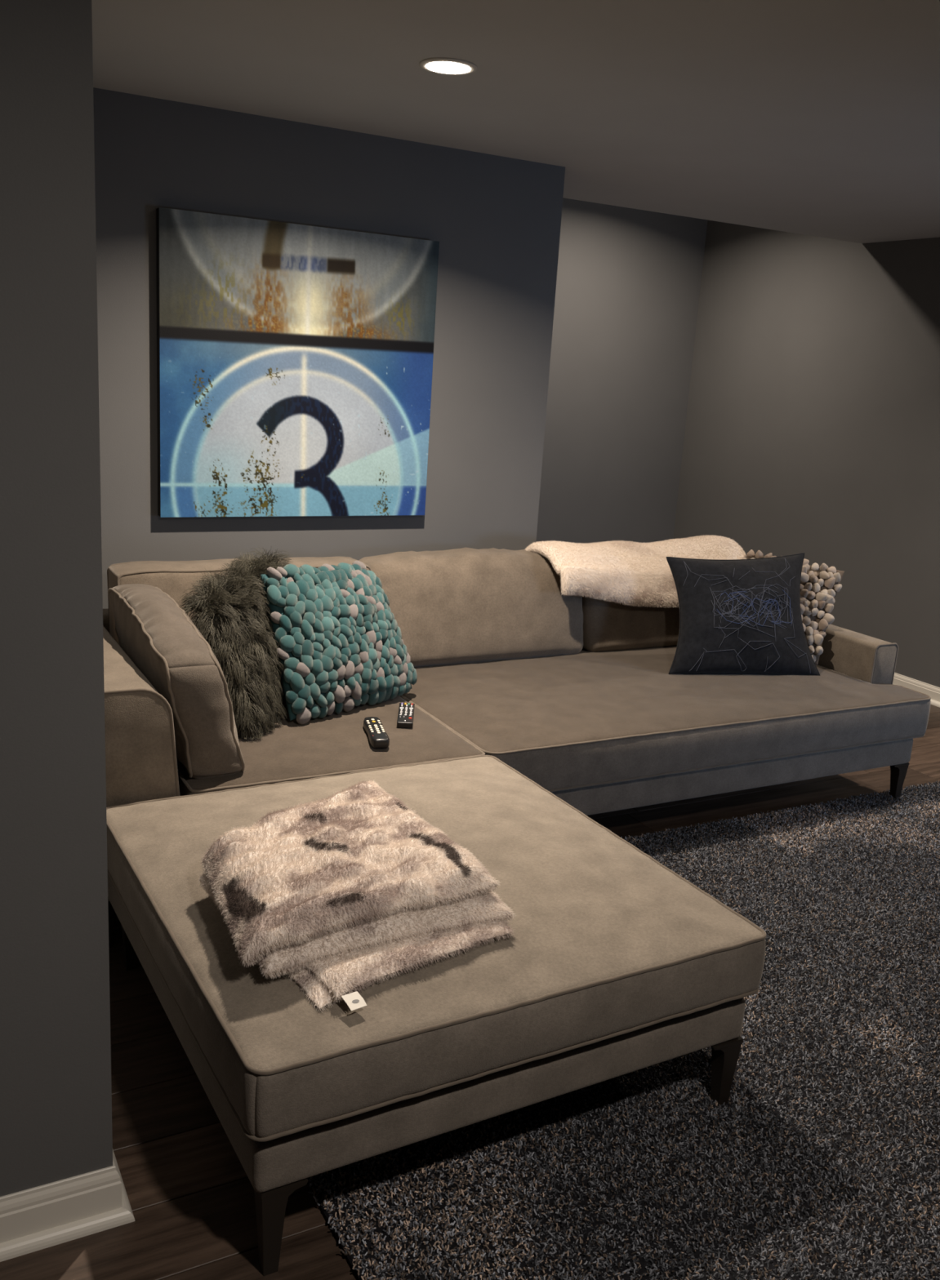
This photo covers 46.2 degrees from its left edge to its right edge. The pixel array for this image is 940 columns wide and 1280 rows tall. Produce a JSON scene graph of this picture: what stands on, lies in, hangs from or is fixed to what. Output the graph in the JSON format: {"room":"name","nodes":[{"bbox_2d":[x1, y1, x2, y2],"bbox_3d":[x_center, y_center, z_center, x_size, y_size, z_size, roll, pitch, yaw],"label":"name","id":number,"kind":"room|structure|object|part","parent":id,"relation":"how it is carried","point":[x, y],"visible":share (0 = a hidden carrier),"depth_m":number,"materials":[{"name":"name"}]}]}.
{"room":"leisure room","nodes":[
{"label":"leisure room","id":0,"kind":"room"},
{"bbox_2d":[0,0,112,1196],"bbox_3d":[-2.155,-0.253,2.117,2.403,2.355,2.157,-4,16,-28],"label":"wall","id":1,"kind":"structure","parent":0,"point":[55,1091],"depth_m":1.74,"materials":[{"name":"grey paint"}]},
{"bbox_2d":[0,1149,134,1262],"bbox_3d":[-2.200,0.834,2.375,2.435,0.107,2.174,-4,16,-28],"label":"baseboard","id":2,"kind":"structure","parent":1,"relation":"attached to","point":[38,1218],"depth_m":1.99,"materials":[{"name":"beige paint"}]},
{"bbox_2d":[93,87,564,608],"bbox_3d":[-2.192,-1.024,4.386,4.571,2.746,2.100,-4,16,-28],"label":"wall","id":3,"kind":"structure","parent":0,"point":[495,220],"depth_m":4.06,"materials":[{"name":"grey paint"}]},
{"bbox_2d":[155,207,439,517],"bbox_3d":[-0.612,-0.965,4.017,1.033,1.026,0.045,-4,16,-28],"label":"print","id":4,"kind":"object","parent":3,"relation":"attached to","point":[295,361],"visible":1,"depth_m":3.97,"materials":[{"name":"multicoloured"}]},
{"bbox_3d":[-0.612,-0.965,4.017,1.033,1.026,0.044,-4,16,-28],"label":"stretcher frame","id":5,"kind":"part","parent":4,"relation":"part of","materials":[{"name":"black wood"}]},
{"bbox_2d":[0,704,939,1279],"bbox_3d":[0.340,1.047,2.612,7.100,0.100,8.500,-4,16,-28],"label":"floor","id":6,"kind":"structure","parent":0,"point":[191,1197],"depth_m":2.21,"materials":[{"name":"brown wood"}]},
{"bbox_2d":[102,547,930,947],"bbox_3d":[0.131,0.183,4.014,3.197,0.868,1.188,-4,16,-28],"label":"sectional sofa","id":7,"kind":"object","parent":6,"relation":"on","point":[577,695],"visible":0.63,"depth_m":3.82,"materials":[{"name":"beige fabric"}]},
{"bbox_3d":[-0.967,0.738,2.967,0.084,0.162,0.084,-4,16,-28],"label":"leg","id":8,"kind":"part","parent":7,"relation":"part of","materials":[{"name":"brown metal"}]},
{"bbox_3d":[-1.127,0.272,3.294,0.286,0.567,1.085,-4,16,-28],"label":"arm","id":9,"kind":"part","parent":7,"relation":"part of","materials":[{"name":"beige fabric"}]},
{"bbox_2d":[109,583,241,779],"bbox_3d":[-0.868,0.099,3.244,0.243,0.445,0.820,-4,16,-28],"label":"cushion","id":10,"kind":"object","parent":7,"relation":"on","point":[199,740],"depth_m":2.93,"materials":[{"name":"beige fabric"}]},
{"bbox_2d":[178,546,293,739],"bbox_3d":[-0.691,0.003,3.498,0.194,0.417,0.588,5,14,5],"label":"shaggy pillow","id":11,"kind":"object","parent":7,"relation":"on","point":[232,616],"visible":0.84,"depth_m":3.30,"materials":[{"name":"grey fur"}]},
{"bbox_2d":[107,557,369,644],"bbox_3d":[-0.788,-0.068,3.882,0.910,0.414,0.235,-4,16,-28],"label":"cushion","id":12,"kind":"object","parent":7,"relation":"on","point":[174,578],"depth_m":3.68,"materials":[{"name":"beige fabric"}]},
{"bbox_2d":[176,695,482,795],"bbox_3d":[-0.580,0.316,3.558,0.917,0.181,1.019,-4,16,-28],"label":"seat cushion","id":13,"kind":"object","parent":7,"relation":"on","point":[335,744],"depth_m":3.26,"materials":[{"name":"beige fabric"}]},
{"bbox_2d":[260,560,417,724],"bbox_3d":[-0.427,-0.020,3.622,0.286,0.462,0.581,15,18,38],"label":"pillow","id":14,"kind":"object","parent":7,"relation":"on","point":[341,646],"visible":0.99,"depth_m":3.52,"materials":[{"name":"fabric"}]},
{"bbox_3d":[-0.099,0.021,4.457,3.126,0.414,0.141,-4,16,-28],"label":"frame","id":15,"kind":"part","parent":7,"relation":"part of","materials":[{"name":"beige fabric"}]},
{"bbox_2d":[363,716,389,747],"bbox_3d":[-0.285,0.279,3.349,0.056,0.031,0.215,0,14,-14],"label":"remote control","id":16,"kind":"object","parent":7,"relation":"on","point":[378,737],"visible":1,"depth_m":3.31,"materials":[{"name":"black plastic"}]},
{"bbox_2d":[396,702,414,728],"bbox_3d":[-0.206,0.240,3.546,0.050,0.021,0.205,3,14,-2],"label":"remote control","id":17,"kind":"object","parent":7,"relation":"on","point":[406,710],"visible":1,"depth_m":3.51,"materials":[{"name":"black plastic"}]},
{"bbox_2d":[358,547,582,666],"bbox_3d":[0.020,-0.136,4.348,0.959,0.427,0.281,-4,16,-28],"label":"cushion","id":18,"kind":"object","parent":7,"relation":"on","point":[463,606],"depth_m":4.24,"materials":[{"name":"beige fabric"}]},
{"bbox_2d":[582,595,679,652],"bbox_3d":[0.831,-0.189,4.789,0.897,0.414,0.276,-4,16,-28],"label":"cushion","id":19,"kind":"object","parent":7,"relation":"on","point":[607,626],"depth_m":4.58,"materials":[{"name":"beige fabric"}]},
{"bbox_2d":[524,534,746,608],"bbox_3d":[0.712,-0.291,4.639,1.000,0.263,0.337,-4,16,-28],"label":"throw","id":20,"kind":"object","parent":7,"relation":"on","point":[626,572],"visible":0.8,"depth_m":4.47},
{"bbox_2d":[402,645,930,790],"bbox_3d":[0.689,0.228,4.238,2.009,0.181,1.019,-4,16,-28],"label":"seat cushion","id":21,"kind":"object","parent":7,"relation":"on","point":[592,717],"depth_m":3.91,"materials":[{"name":"beige fabric"}]},
{"bbox_3d":[0.109,0.390,4.086,3.096,0.111,1.146,-4,16,-28],"label":"frame","id":22,"kind":"part","parent":7,"relation":"part of","materials":[{"name":"beige fabric"}]},
{"bbox_2d":[666,552,820,675],"bbox_3d":[1.076,-0.104,4.376,0.645,0.463,0.244,0,15,-16],"label":"embroidered pillow","id":23,"kind":"object","parent":7,"relation":"on","point":[737,616],"visible":1,"depth_m":4.32,"materials":[{"name":"grey fabric"}]},
{"bbox_2d":[742,549,844,665],"bbox_3d":[1.294,-0.143,4.610,0.464,0.414,0.338,9,15,19],"label":"pillow","id":24,"kind":"object","parent":7,"relation":"on","point":[820,585],"visible":0.3,"depth_m":4.54,"materials":[{"name":"fabric"}]},
{"bbox_3d":[1.438,0.077,4.785,0.124,0.340,0.880,-4,16,-28],"label":"arm","id":25,"kind":"part","parent":7,"relation":"part of","materials":[{"name":"beige fabric"}]},
{"bbox_3d":[1.669,0.551,4.379,0.084,0.152,0.084,-4,16,-28],"label":"leg","id":26,"kind":"part","parent":7,"relation":"part of","materials":[{"name":"brown wood"}]},
{"bbox_2d":[306,780,939,1279],"bbox_3d":[1.487,1.040,2.703,3.695,0.014,2.975,-4,16,-28],"label":"shag rug","id":27,"kind":"object","parent":6,"relation":"on","point":[820,1161],"visible":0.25,"depth_m":2.35,"materials":[{"name":"grey carpet"}]},
{"bbox_2d":[106,755,766,1275],"bbox_3d":[-0.157,0.714,2.609,1.205,0.483,1.236,-4,16,-28],"label":"ottoman","id":28,"kind":"object","parent":27,"relation":"on","point":[615,963],"visible":0.8,"depth_m":2.18,"materials":[{"name":"beige fabric"}]},
{"bbox_3d":[-0.851,0.768,2.841,0.084,0.180,0.084,-4,16,-28],"label":"leg","id":29,"kind":"part","parent":28,"relation":"part of","materials":[{"name":"brown metal"}]},
{"bbox_3d":[-0.344,1.021,1.958,0.084,0.180,0.084,-4,16,-28],"label":"leg","id":30,"kind":"part","parent":28,"relation":"part of","materials":[{"name":"brown wood"}]},
{"bbox_2d":[198,778,516,1011],"bbox_3d":[-0.263,0.493,2.283,0.544,0.152,0.720,-4,16,-28],"label":"folded throw","id":31,"kind":"object","parent":28,"relation":"on","point":[339,895],"visible":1,"depth_m":2.16,"materials":[{"name":"beige fur"}]},
{"bbox_3d":[-0.165,0.725,2.620,1.139,0.100,1.186,-4,16,-28],"label":"frame","id":32,"kind":"part","parent":28,"relation":"part of","materials":[{"name":"beige fabric"}]},
{"bbox_3d":[0.537,0.948,2.454,0.084,0.168,0.084,-4,16,-28],"label":"leg","id":33,"kind":"part","parent":28,"relation":"part of","materials":[{"name":"brown wood"}]},
{"bbox_2d":[91,0,939,243],"bbox_3d":[0.842,-1.355,1.366,7.100,0.520,7.080,-4,16,-28],"label":"ceiling","id":34,"kind":"structure","parent":0,"point":[820,118],"depth_m":3.12,"materials":[{"name":"paint"}]},
{"bbox_2d":[418,57,476,75],"bbox_3d":[-0.059,-1.541,2.968,0.156,0.009,0.156,-4,16,-28],"label":"recessed light","id":35,"kind":"object","parent":34,"relation":"in","point":[448,68],"visible":1,"depth_m":2.95,"materials":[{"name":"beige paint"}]},
{"bbox_2d":[535,197,707,543],"bbox_3d":[0.457,-1.484,6.912,2.529,2.746,0.092,-4,16,-28],"label":"wall","id":36,"kind":"structure","parent":0,"point":[628,282],"depth_m":7.08,"materials":[{"name":"grey paint"}]},
{"bbox_2d":[672,219,939,687],"bbox_3d":[3.505,-0.525,3.869,0.154,2.746,8.408,-4,16,-28],"label":"wall","id":37,"kind":"structure","parent":0,"point":[812,424],"depth_m":6.30,"materials":[{"name":"grey paint"}]},
{"bbox_2d":[892,672,939,707],"bbox_3d":[3.345,0.762,4.136,0.032,0.092,8.388,-4,16,-28],"label":"baseboard","id":38,"kind":"structure","parent":37,"relation":"attached to","point":[933,691],"depth_m":5.86,"materials":[{"name":"beige paint"}]},
{"bbox_3d":[3.337,0.796,4.141,0.019,0.022,8.388,-4,16,-28],"label":"shoe molding","id":39,"kind":"part","parent":38,"relation":"part of","materials":[{"name":"beige paint"}]}
]}

